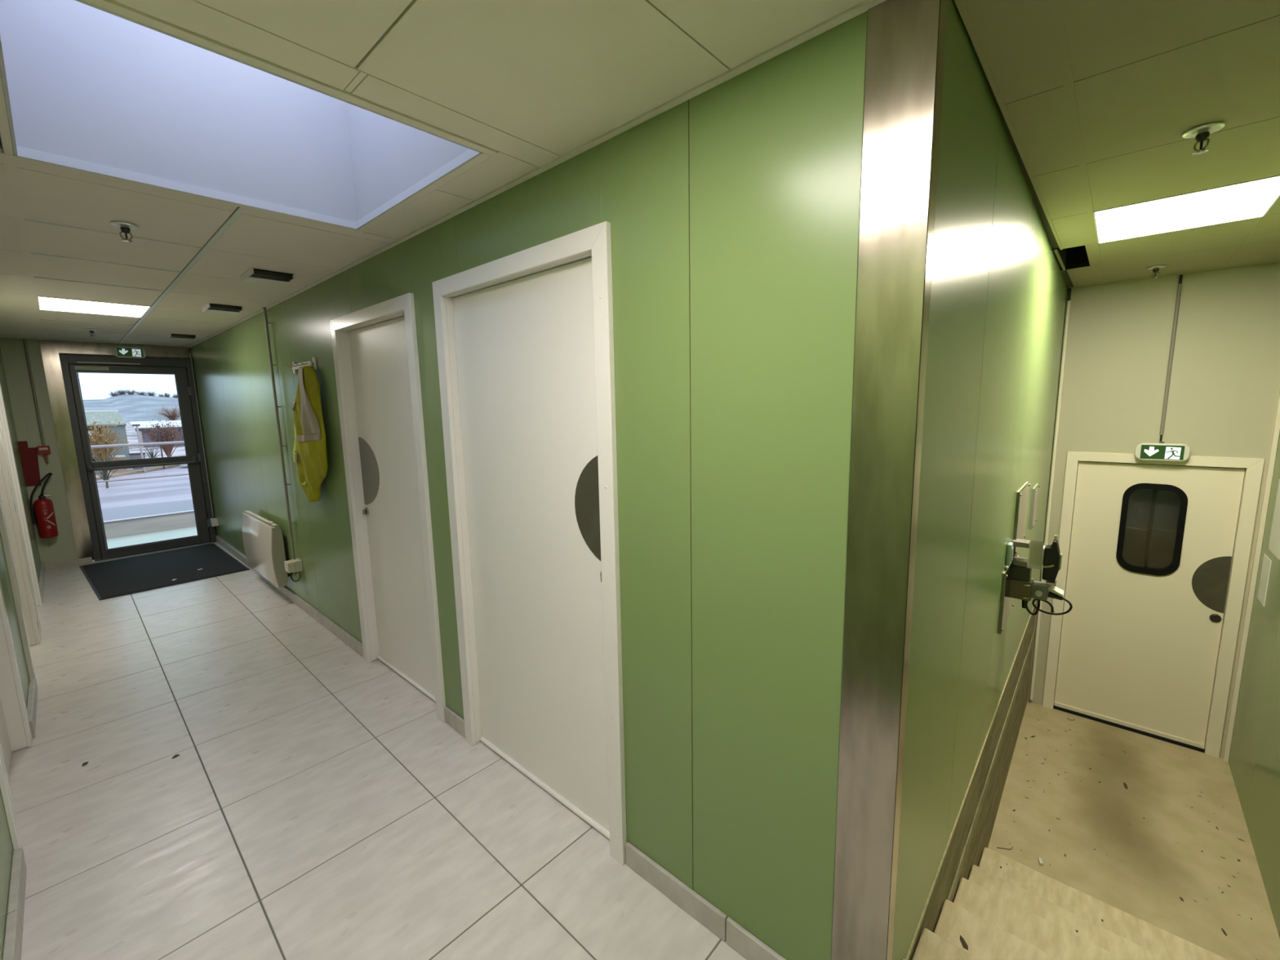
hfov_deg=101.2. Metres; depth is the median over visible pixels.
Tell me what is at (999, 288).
wall
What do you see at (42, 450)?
fire alarm call point
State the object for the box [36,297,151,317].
recessed light
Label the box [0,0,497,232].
window
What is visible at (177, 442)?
railing
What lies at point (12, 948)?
baseboard
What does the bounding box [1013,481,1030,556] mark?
notice board
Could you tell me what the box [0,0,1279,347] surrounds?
ceiling
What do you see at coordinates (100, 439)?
bare shrub
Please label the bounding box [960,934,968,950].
leaf
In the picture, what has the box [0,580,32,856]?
door
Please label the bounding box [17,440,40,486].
fire sign
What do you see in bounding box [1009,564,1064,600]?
wall-mounted device
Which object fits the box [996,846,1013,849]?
clip
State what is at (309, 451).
safety vest
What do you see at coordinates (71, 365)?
door
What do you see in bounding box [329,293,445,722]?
door
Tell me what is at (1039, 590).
socket
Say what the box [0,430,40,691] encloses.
door
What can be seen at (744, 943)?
baseboard
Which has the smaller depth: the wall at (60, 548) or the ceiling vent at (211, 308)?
the ceiling vent at (211, 308)
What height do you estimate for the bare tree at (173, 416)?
5.598 m
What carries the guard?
attached to the wall at (732, 211)
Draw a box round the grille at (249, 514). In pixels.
[244,510,277,526]
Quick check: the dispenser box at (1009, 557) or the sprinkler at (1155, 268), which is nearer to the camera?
the dispenser box at (1009, 557)
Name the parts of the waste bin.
lid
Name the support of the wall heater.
attached to the wall at (732, 211)
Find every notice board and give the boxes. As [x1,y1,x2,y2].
[997,553,1018,634]
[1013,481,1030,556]
[1029,483,1039,529]
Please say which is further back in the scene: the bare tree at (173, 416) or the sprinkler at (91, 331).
the bare tree at (173, 416)
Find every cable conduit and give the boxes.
[22,338,44,445]
[190,353,213,516]
[262,306,295,559]
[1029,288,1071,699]
[1159,275,1182,441]
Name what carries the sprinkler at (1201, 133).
attached to the ceiling
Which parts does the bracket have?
arm, arm, plate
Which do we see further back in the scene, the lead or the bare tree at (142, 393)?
the bare tree at (142, 393)
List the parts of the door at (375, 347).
push plate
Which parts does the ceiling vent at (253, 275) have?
deflector plate, frame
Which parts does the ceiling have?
panel, panel, panel, panel, panel, panel, panel, panel, panel, panel, panel, panel, panel, panel, panel, panel, panel, panel, panel, panel, panel, panel, panel, panel, panel, panel, panel, panel, panel, panel, panel, panel, panel, panel, panel, panel, panel, panel, panel, panel, panel, panel, panel, panel, panel, panel, panel, panel, panel, panel, panel, panel, panel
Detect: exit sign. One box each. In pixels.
[112,346,146,358]
[1134,441,1190,462]
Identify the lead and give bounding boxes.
[1022,591,1072,615]
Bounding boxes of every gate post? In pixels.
[132,424,146,472]
[155,426,164,469]
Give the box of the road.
[97,466,192,510]
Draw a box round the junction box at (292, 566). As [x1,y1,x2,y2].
[284,558,302,582]
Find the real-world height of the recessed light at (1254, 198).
0.011 m
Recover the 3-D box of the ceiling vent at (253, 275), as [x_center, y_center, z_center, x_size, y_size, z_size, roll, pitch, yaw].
[-2.099,-1.140,2.962,0.264,0.035,0.200,6,11,42]
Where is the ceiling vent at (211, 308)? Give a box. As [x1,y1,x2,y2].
[202,302,243,315]
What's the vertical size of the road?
0.200 m
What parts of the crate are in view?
lid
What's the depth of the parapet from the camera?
7.32 m
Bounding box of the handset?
[1041,535,1062,586]
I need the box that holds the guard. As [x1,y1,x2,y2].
[831,0,947,959]
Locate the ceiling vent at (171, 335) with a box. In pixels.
[166,333,196,340]
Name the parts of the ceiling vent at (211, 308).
deflector plate, frame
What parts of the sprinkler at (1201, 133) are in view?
frame arm, bulb, frame arm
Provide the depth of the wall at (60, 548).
5.39 m
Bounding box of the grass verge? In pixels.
[95,464,179,479]
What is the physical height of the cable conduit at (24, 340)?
1.070 m
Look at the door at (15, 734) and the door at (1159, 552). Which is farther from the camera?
the door at (1159, 552)
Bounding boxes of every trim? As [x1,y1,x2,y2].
[39,339,191,561]
[1222,389,1279,761]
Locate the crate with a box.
[108,454,127,472]
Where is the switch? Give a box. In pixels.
[1035,590,1042,596]
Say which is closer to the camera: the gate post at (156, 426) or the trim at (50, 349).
the trim at (50, 349)
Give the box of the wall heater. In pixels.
[242,510,290,588]
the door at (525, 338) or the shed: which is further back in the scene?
the shed
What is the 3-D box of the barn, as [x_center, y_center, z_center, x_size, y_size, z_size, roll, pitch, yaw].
[-38.405,-1.870,28.714,5.600,3.580,14.950,6,11,42]
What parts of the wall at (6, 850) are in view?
panel, panel, panel, panel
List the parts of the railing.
rail, rail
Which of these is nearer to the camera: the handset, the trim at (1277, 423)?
the handset
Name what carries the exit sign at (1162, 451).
attached to the wall at (1224, 387)
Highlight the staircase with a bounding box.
[911,847,1227,959]
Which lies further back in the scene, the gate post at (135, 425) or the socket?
the gate post at (135, 425)
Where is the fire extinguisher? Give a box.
[30,472,57,538]
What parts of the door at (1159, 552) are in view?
dark room panel, push plate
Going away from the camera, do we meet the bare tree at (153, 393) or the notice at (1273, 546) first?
the notice at (1273, 546)
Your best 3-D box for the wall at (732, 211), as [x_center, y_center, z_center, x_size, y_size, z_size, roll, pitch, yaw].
[-2.414,-0.156,3.900,8.000,2.720,0.172,6,11,42]
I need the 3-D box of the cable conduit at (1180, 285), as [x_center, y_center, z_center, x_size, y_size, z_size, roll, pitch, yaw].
[3.507,-0.793,3.472,0.019,1.075,0.019,6,11,42]
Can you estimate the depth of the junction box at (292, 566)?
4.12 m
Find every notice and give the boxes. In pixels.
[1256,553,1271,606]
[1267,479,1279,559]
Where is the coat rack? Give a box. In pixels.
[286,356,316,373]
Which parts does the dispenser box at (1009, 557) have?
lid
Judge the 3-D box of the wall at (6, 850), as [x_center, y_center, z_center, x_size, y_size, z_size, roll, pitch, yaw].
[-3.063,0.091,2.285,9.230,2.720,0.220,6,11,42]
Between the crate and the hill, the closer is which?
the crate
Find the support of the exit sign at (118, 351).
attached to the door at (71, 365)
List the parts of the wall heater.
plate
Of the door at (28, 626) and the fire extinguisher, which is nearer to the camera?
the door at (28, 626)
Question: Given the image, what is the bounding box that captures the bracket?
[1011,538,1045,568]
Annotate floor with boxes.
[8,526,746,959]
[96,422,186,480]
[987,701,1279,959]
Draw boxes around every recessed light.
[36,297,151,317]
[1093,174,1279,243]
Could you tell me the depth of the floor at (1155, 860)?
2.98 m
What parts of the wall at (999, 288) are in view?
panel, panel, panel, panel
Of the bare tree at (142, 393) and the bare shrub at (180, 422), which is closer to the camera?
the bare shrub at (180, 422)
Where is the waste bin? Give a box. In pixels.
[128,452,146,469]
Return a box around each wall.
[0,337,216,564]
[0,348,40,959]
[191,10,867,959]
[892,0,1067,959]
[1027,262,1279,758]
[1228,431,1279,938]
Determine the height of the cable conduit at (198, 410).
1.950 m
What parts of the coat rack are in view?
plate, rail, plate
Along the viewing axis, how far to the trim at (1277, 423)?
3.33 m
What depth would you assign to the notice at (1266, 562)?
3.15 m
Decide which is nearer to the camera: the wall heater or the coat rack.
the coat rack
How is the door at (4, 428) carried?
in the wall at (6, 850)
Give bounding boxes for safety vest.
[291,365,328,502]
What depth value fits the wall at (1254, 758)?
2.95 m
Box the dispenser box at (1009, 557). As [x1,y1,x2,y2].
[1005,542,1013,565]
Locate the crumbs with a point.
(1124, 783)
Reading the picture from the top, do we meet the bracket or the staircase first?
the bracket
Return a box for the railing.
[90,440,188,510]
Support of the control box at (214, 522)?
attached to the wall at (732, 211)
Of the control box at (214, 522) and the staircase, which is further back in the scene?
the control box at (214, 522)
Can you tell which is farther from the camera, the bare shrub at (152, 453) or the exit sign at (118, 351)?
the bare shrub at (152, 453)
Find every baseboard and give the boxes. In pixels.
[2,561,45,959]
[44,556,92,569]
[215,535,786,959]
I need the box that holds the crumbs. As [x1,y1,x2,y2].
[1000,712,1262,959]
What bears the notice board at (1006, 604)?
attached to the wall at (999, 288)
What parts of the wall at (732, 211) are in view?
panel, panel, panel, panel, panel, panel, panel, panel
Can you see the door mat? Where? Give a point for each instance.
(133, 575)
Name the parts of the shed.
post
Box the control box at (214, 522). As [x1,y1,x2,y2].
[209,517,218,529]
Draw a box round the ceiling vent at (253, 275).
[240,266,294,287]
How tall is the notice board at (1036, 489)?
0.240 m
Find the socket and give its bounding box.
[1031,580,1048,600]
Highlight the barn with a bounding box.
[84,409,130,461]
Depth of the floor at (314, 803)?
2.10 m
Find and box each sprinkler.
[84,328,97,336]
[110,221,139,241]
[1146,265,1165,278]
[1182,121,1225,155]
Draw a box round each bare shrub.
[86,418,128,479]
[93,450,124,488]
[140,417,182,457]
[143,444,164,457]
[175,422,184,444]
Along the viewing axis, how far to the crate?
29.46 m
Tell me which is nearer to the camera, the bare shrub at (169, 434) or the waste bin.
the waste bin
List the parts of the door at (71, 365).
frame post, rail, rail, rail, frame post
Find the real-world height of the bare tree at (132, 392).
6.064 m
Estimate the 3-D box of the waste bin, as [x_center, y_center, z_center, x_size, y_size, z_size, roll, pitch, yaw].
[-29.549,-1.123,30.931,0.680,0.920,0.680,6,11,42]
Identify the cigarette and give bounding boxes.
[1037,857,1043,866]
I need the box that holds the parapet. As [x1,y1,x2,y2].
[100,499,195,538]
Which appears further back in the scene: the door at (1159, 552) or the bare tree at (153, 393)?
the bare tree at (153, 393)
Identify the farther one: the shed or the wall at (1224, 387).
the shed
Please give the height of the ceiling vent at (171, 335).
0.035 m
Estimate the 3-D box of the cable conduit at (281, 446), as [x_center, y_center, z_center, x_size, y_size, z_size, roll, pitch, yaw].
[-2.755,-0.321,4.040,0.023,1.940,0.041,6,11,42]
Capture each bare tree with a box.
[106,391,120,397]
[115,388,128,395]
[125,388,137,394]
[133,391,147,395]
[145,390,157,395]
[151,405,180,420]
[164,392,171,397]
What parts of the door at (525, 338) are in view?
push plate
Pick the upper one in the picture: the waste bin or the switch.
the waste bin
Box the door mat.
[79,543,249,599]
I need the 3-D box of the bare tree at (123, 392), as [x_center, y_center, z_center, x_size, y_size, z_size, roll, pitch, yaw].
[-278.227,-46.220,282.159,7.453,6.228,7.045,6,11,42]
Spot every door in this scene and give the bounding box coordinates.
[0,383,42,619]
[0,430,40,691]
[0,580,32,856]
[58,354,216,563]
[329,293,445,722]
[431,221,626,865]
[1042,451,1264,758]
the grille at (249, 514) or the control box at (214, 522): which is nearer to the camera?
the grille at (249, 514)
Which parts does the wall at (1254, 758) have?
panel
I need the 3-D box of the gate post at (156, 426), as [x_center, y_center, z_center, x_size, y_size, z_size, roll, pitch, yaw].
[-28.562,-1.936,31.328,0.100,2.580,0.160,6,11,42]
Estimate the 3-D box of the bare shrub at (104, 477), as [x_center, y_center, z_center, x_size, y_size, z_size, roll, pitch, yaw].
[-24.325,-0.481,23.941,1.272,1.705,1.295,6,11,42]
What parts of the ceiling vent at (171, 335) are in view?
deflector plate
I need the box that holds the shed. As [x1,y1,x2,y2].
[129,420,184,448]
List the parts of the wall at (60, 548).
panel, panel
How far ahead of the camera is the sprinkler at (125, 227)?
2.12 m
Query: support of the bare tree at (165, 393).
on the hill
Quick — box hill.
[82,394,181,422]
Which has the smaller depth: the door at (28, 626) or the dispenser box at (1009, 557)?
the dispenser box at (1009, 557)

